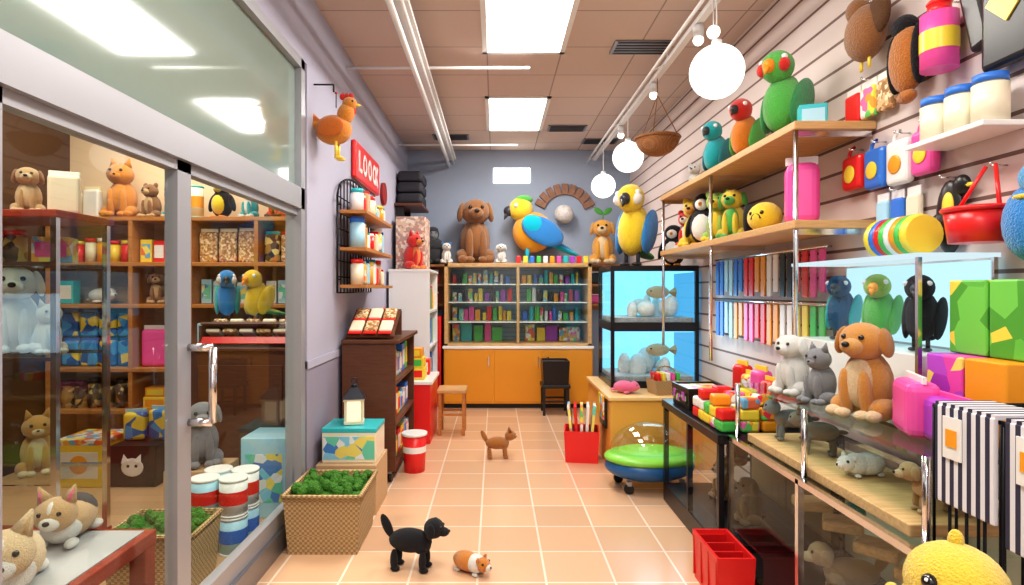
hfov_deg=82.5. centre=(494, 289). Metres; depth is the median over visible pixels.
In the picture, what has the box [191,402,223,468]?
plush dog
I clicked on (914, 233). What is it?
bowls
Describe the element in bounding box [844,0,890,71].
hen
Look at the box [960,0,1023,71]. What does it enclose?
jacket
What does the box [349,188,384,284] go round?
products
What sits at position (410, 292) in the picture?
tall cabinet
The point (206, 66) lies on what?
window panel
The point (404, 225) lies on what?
carton
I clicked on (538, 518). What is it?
floor
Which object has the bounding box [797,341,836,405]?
cat
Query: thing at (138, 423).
bag
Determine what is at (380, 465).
carton
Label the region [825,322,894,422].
dog
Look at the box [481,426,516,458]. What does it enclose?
cat
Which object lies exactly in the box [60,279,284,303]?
products
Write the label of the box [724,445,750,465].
toy
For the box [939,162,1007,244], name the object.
basket
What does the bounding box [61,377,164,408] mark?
display
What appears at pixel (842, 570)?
toy
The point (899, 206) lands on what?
hanging bags
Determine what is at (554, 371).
bin
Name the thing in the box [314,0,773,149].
ceiling
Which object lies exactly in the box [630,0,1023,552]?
right slatwall
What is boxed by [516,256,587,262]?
products
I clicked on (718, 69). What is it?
globe pendant light
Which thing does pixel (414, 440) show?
bin
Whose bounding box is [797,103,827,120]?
products
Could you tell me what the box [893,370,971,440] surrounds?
bag
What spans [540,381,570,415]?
bar stool
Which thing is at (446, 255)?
plush toy
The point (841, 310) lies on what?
parrot figurine
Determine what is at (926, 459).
glass shelf
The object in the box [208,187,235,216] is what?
penguin
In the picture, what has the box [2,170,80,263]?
products
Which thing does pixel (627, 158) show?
globe pendant light
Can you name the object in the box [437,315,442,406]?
locker
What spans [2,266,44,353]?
dog
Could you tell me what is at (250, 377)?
display cabinet
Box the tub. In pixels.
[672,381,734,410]
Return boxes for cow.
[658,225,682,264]
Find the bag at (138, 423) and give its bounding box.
[123,405,164,439]
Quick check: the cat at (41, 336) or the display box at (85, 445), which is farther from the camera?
the display box at (85, 445)
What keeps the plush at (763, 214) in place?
on the shelf at (768, 155)
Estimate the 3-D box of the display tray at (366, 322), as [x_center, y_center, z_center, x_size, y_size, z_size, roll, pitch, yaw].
[-0.965,0.264,4.957,0.370,0.229,0.966,0,0,0]
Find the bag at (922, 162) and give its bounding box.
[911,119,940,176]
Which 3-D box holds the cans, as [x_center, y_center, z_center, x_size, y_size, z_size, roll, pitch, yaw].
[-1.560,1.268,3.380,0.314,0.422,0.314,0,0,0]
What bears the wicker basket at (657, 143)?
hanging from the ceiling track
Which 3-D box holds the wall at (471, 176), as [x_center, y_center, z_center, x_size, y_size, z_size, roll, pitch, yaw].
[0.325,-0.220,8.100,3.450,3.400,0.200,0,0,0]
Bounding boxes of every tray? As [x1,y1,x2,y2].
[198,319,284,343]
[345,307,401,337]
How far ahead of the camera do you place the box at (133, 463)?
4.37 m
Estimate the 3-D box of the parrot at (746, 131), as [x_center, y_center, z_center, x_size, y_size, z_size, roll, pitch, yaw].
[1.639,-1.031,3.813,0.323,0.418,0.199,0,0,-35]
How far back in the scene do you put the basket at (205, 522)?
2.91 m
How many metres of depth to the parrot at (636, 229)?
5.39 m
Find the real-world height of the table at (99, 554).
0.455 m
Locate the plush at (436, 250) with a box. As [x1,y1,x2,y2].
[430,227,445,263]
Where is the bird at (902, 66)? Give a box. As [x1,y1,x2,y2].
[886,14,924,103]
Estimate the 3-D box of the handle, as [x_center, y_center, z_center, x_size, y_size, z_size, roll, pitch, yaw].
[-1.172,0.380,2.335,0.115,0.330,0.032,0,0,0]
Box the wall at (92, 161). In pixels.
[70,135,267,216]
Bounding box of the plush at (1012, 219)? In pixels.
[1000,166,1023,259]
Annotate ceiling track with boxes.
[585,0,720,163]
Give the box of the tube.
[346,0,529,167]
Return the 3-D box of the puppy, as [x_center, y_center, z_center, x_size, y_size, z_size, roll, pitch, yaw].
[-0.425,1.340,3.089,0.385,0.280,0.140,0,0,6]
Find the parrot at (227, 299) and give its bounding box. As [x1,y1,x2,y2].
[214,270,240,320]
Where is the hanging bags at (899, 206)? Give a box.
[876,184,922,220]
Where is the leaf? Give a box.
[594,207,611,219]
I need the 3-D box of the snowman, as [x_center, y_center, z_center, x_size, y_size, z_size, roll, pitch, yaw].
[1.680,0.614,3.280,0.180,0.310,0.180,0,0,-15]
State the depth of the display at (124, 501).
4.12 m
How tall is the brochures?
0.270 m
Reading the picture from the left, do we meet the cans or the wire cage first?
the cans
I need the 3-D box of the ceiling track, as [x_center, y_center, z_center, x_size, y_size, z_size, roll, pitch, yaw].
[1.314,-1.778,4.600,0.172,0.285,6.800,0,0,0]
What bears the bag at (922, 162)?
hanging from the right slatwall
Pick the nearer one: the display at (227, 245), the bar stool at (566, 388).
the display at (227, 245)
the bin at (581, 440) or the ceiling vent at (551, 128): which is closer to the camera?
the bin at (581, 440)
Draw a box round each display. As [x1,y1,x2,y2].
[2,472,265,584]
[61,309,164,365]
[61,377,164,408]
[78,228,284,261]
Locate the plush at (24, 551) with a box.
[2,509,48,584]
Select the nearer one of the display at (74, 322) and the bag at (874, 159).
the bag at (874, 159)
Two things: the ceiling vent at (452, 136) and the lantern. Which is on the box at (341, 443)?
the lantern
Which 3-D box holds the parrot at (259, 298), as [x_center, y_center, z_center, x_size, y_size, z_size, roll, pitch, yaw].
[-1.812,0.047,4.650,0.195,0.409,0.530,0,0,22]
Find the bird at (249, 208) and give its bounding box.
[237,199,258,216]
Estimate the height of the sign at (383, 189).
0.240 m
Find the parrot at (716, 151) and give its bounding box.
[701,121,731,170]
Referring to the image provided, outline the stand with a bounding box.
[163,458,238,508]
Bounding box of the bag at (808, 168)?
[784,156,819,221]
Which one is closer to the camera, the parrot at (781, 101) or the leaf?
the parrot at (781, 101)
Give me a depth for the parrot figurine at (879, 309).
2.48 m
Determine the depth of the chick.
1.20 m
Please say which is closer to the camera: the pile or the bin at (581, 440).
the pile
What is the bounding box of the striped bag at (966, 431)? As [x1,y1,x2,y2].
[935,400,1023,557]
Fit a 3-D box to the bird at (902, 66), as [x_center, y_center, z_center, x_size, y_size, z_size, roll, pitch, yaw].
[1.782,-0.998,2.517,0.130,0.385,0.190,0,0,0]
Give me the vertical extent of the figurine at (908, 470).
0.159 m
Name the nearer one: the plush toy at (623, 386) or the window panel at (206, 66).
the window panel at (206, 66)
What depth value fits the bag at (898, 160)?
2.57 m
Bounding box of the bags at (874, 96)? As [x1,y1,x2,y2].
[845,70,896,120]
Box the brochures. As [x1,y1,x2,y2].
[598,392,606,428]
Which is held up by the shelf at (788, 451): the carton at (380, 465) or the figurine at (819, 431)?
the figurine at (819, 431)
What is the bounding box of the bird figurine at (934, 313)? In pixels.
[901,275,947,351]
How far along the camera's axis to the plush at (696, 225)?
4.44 m
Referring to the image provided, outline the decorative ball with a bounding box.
[554,205,573,223]
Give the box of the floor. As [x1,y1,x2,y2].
[256,404,735,584]
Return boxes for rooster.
[313,92,361,160]
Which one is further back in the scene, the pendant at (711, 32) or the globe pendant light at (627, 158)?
the globe pendant light at (627, 158)
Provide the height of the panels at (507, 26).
0.450 m
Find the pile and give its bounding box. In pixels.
[693,359,780,431]
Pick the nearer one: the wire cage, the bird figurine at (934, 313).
the wire cage
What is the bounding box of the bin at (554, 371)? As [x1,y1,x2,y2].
[540,358,569,384]
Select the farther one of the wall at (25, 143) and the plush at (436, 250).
the plush at (436, 250)
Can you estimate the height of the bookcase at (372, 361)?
1.100 m
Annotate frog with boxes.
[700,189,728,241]
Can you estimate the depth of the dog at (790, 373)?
2.65 m
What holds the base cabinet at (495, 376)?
on the floor
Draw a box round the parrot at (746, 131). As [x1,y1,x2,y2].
[728,98,765,155]
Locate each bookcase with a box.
[341,330,417,481]
[444,263,591,345]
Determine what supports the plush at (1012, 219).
hanging from the right slatwall
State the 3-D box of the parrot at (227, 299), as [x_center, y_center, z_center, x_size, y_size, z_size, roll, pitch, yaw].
[-2.148,0.047,4.690,0.195,0.409,0.530,0,0,-22]
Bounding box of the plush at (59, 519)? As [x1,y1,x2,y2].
[33,484,102,548]
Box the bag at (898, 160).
[886,129,914,186]
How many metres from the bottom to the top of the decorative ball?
0.260 m
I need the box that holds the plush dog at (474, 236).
[456,199,494,262]
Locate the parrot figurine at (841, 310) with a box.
[825,275,862,338]
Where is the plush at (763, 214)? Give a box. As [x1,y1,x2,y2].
[747,202,782,229]
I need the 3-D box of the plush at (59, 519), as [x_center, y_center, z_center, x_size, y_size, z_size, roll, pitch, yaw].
[-1.754,0.899,2.397,0.186,0.248,0.381,0,0,-17]
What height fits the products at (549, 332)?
0.935 m
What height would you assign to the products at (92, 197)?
0.280 m
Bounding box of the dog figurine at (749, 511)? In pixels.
[734,477,765,525]
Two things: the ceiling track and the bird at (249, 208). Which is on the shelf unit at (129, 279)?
the bird at (249, 208)
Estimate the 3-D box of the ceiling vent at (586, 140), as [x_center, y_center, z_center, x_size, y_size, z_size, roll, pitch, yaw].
[1.261,-1.911,7.447,0.290,0.017,0.250,0,0,0]
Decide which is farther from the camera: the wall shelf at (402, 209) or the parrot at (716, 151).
the wall shelf at (402, 209)
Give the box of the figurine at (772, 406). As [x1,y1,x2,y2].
[762,394,818,440]
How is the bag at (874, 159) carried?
hanging from the right slatwall
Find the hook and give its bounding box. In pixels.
[314,84,334,91]
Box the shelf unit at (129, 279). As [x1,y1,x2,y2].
[45,217,284,437]
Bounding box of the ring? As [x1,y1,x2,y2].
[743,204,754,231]
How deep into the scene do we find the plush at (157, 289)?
5.09 m
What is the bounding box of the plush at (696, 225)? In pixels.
[685,193,708,243]
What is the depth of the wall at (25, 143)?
4.81 m
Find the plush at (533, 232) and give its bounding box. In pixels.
[504,195,579,262]
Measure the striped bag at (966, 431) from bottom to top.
0.308 m
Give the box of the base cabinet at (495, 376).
[442,346,593,407]
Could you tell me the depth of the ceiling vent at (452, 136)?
7.25 m
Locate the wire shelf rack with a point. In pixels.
(371, 220)
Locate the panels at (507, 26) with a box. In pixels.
[480,0,579,182]
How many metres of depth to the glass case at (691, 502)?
3.55 m
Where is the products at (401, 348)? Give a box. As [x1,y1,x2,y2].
[396,340,408,454]
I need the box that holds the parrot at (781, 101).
[756,50,814,133]
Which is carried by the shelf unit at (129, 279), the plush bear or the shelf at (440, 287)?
the plush bear
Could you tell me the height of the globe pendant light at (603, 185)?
0.675 m
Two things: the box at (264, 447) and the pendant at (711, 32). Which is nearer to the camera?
the pendant at (711, 32)
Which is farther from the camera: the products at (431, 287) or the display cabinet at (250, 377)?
the products at (431, 287)
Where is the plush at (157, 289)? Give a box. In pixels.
[146,273,164,303]
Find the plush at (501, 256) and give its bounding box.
[495,244,506,262]
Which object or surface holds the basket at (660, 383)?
on the wooden table at (635, 417)
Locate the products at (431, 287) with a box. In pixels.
[430,286,433,371]
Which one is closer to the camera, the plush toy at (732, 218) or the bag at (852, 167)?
the bag at (852, 167)
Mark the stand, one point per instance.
(234, 462)
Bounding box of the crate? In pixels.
[692,529,755,584]
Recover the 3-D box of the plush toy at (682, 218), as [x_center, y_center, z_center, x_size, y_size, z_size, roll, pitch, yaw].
[1.638,-0.511,4.957,0.200,0.339,0.247,0,0,40]
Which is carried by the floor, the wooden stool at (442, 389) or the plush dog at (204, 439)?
the wooden stool at (442, 389)
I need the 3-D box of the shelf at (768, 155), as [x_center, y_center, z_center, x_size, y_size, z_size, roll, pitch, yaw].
[1.649,-0.170,3.970,0.397,1.300,2.300,0,0,0]
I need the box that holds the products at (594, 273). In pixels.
[434,270,602,302]
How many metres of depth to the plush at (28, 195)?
3.20 m
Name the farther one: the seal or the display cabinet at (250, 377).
the seal
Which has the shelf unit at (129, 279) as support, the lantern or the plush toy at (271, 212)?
the plush toy at (271, 212)
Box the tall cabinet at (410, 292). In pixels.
[388,269,437,371]
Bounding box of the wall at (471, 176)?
[408,150,629,384]
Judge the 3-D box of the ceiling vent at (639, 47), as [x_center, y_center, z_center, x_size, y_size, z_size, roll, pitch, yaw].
[1.133,-1.911,4.579,0.431,0.017,0.264,0,0,0]
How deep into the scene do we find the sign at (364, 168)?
5.17 m
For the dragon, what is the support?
on the tall cabinet at (410, 292)
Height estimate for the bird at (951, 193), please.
0.322 m
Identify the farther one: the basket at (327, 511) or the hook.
the hook
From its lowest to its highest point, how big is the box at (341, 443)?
0.230 m
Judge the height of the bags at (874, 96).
0.197 m
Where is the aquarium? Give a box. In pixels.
[598,265,698,387]
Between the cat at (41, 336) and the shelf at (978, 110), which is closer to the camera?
the shelf at (978, 110)
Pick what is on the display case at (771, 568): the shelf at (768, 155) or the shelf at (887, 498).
the shelf at (887, 498)
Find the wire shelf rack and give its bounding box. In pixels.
[336,179,392,292]
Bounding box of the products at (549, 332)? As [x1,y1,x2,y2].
[453,270,579,340]
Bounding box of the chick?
[885,529,1011,584]
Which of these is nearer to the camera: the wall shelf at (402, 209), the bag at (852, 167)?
the bag at (852, 167)
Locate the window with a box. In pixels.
[0,0,304,584]
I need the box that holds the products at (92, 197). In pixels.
[81,185,203,216]
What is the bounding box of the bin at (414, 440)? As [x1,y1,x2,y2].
[402,429,426,473]
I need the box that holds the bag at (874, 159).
[864,139,887,189]
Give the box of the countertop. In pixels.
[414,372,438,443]
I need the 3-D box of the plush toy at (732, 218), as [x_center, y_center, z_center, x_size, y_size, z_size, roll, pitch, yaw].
[1.616,-0.510,3.955,0.204,0.338,0.254,0,0,40]
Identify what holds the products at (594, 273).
attached to the shelf at (440, 287)
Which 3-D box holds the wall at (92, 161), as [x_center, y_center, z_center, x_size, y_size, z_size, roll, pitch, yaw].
[-2.650,-0.220,5.450,2.500,3.400,0.200,0,0,0]
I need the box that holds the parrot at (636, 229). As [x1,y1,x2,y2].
[613,184,657,264]
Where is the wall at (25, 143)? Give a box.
[2,110,69,476]
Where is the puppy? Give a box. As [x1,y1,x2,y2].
[380,514,449,573]
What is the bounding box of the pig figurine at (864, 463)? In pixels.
[835,451,885,477]
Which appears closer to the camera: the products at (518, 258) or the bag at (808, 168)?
the bag at (808, 168)
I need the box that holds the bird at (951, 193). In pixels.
[933,174,972,251]
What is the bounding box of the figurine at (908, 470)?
[892,461,958,515]
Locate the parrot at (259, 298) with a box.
[242,270,284,320]
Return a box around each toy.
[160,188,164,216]
[264,207,284,216]
[440,242,452,262]
[610,380,640,393]
[674,210,687,247]
[688,162,700,179]
[715,190,747,237]
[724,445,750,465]
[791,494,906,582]
[804,541,888,584]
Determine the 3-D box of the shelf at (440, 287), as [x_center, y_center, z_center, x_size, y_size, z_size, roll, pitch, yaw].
[0.330,-0.040,7.850,2.980,0.620,0.300,0,0,0]
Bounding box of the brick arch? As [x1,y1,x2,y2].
[535,183,594,208]
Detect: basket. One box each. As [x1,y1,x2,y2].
[106,506,223,584]
[281,468,378,554]
[634,78,680,156]
[646,365,684,394]
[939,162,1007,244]
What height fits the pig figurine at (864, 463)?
0.090 m
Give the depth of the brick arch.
7.96 m
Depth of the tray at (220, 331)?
4.16 m
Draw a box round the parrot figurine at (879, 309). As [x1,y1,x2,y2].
[861,274,903,334]
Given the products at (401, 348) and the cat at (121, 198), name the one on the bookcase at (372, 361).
the products at (401, 348)
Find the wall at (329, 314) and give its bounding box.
[254,0,407,471]
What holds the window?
in the wall at (329, 314)
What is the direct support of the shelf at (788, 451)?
on the display case at (771, 568)
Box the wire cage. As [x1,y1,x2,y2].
[932,403,1023,584]
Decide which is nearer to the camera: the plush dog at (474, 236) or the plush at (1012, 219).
the plush at (1012, 219)
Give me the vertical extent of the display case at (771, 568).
0.720 m
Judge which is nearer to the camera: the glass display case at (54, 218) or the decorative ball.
the glass display case at (54, 218)
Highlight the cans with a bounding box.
[191,464,259,557]
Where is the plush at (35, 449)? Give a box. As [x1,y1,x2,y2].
[14,408,61,478]
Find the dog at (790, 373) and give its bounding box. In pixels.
[768,335,809,395]
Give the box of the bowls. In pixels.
[863,213,943,255]
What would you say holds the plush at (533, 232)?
on the bookcase at (513, 330)
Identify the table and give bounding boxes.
[2,529,156,584]
[586,376,716,469]
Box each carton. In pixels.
[316,449,386,514]
[396,217,429,268]
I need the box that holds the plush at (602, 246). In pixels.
[589,220,615,263]
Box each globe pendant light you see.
[591,142,615,197]
[612,138,643,172]
[689,0,744,99]
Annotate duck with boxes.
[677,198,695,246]
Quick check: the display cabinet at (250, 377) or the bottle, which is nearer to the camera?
the bottle
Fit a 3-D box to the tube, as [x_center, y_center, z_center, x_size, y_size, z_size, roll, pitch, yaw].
[-0.470,-1.794,4.475,1.500,0.252,6.950,0,0,0]
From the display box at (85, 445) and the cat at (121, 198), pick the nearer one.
the display box at (85, 445)
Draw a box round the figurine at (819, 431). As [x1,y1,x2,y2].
[787,405,847,456]
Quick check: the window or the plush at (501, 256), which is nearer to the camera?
the window
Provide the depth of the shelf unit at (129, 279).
5.13 m
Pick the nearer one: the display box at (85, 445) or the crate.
the crate
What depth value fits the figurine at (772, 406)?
2.77 m
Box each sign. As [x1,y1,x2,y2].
[351,139,378,195]
[380,183,386,204]
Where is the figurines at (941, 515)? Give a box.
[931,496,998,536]
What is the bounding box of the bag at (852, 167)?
[842,146,864,191]
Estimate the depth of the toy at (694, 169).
4.80 m
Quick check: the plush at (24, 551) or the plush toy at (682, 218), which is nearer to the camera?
the plush at (24, 551)
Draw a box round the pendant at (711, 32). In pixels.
[707,0,719,38]
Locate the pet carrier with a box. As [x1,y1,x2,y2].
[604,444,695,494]
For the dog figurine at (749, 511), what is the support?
in the glass case at (691, 502)
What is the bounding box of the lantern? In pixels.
[342,377,365,424]
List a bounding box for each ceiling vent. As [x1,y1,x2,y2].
[449,134,468,139]
[547,125,587,131]
[581,138,606,143]
[609,40,671,54]
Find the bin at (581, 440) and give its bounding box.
[564,401,599,463]
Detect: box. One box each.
[60,429,123,486]
[110,435,164,486]
[241,427,284,517]
[321,419,384,462]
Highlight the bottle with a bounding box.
[919,0,960,75]
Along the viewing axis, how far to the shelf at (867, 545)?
2.52 m
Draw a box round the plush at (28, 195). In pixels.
[9,167,45,208]
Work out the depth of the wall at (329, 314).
4.15 m
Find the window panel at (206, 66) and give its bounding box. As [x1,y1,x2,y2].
[0,0,294,183]
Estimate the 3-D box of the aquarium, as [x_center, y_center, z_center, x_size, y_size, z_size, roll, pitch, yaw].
[1.433,0.329,5.540,0.786,1.098,0.640,0,0,0]
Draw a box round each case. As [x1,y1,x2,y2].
[2,209,113,528]
[662,399,841,552]
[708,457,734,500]
[727,435,1020,584]
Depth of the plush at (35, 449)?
3.19 m
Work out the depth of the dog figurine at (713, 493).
3.79 m
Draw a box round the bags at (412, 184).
[397,171,426,206]
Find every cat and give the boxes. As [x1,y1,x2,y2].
[30,299,68,354]
[98,158,139,216]
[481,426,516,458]
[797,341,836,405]
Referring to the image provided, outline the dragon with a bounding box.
[403,230,426,268]
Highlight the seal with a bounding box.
[86,288,117,302]
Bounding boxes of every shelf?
[394,203,428,216]
[430,264,631,309]
[660,121,876,360]
[735,383,930,543]
[748,433,800,471]
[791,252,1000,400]
[808,440,921,536]
[905,70,1023,150]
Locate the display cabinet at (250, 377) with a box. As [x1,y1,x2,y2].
[191,344,284,465]
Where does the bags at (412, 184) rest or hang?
on the wall shelf at (402, 209)
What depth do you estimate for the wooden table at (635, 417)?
4.80 m
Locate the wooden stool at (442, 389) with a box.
[437,385,467,435]
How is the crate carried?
on the floor
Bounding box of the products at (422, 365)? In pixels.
[414,347,430,379]
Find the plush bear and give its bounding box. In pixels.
[136,183,161,216]
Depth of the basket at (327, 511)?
3.26 m
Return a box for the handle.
[187,344,216,425]

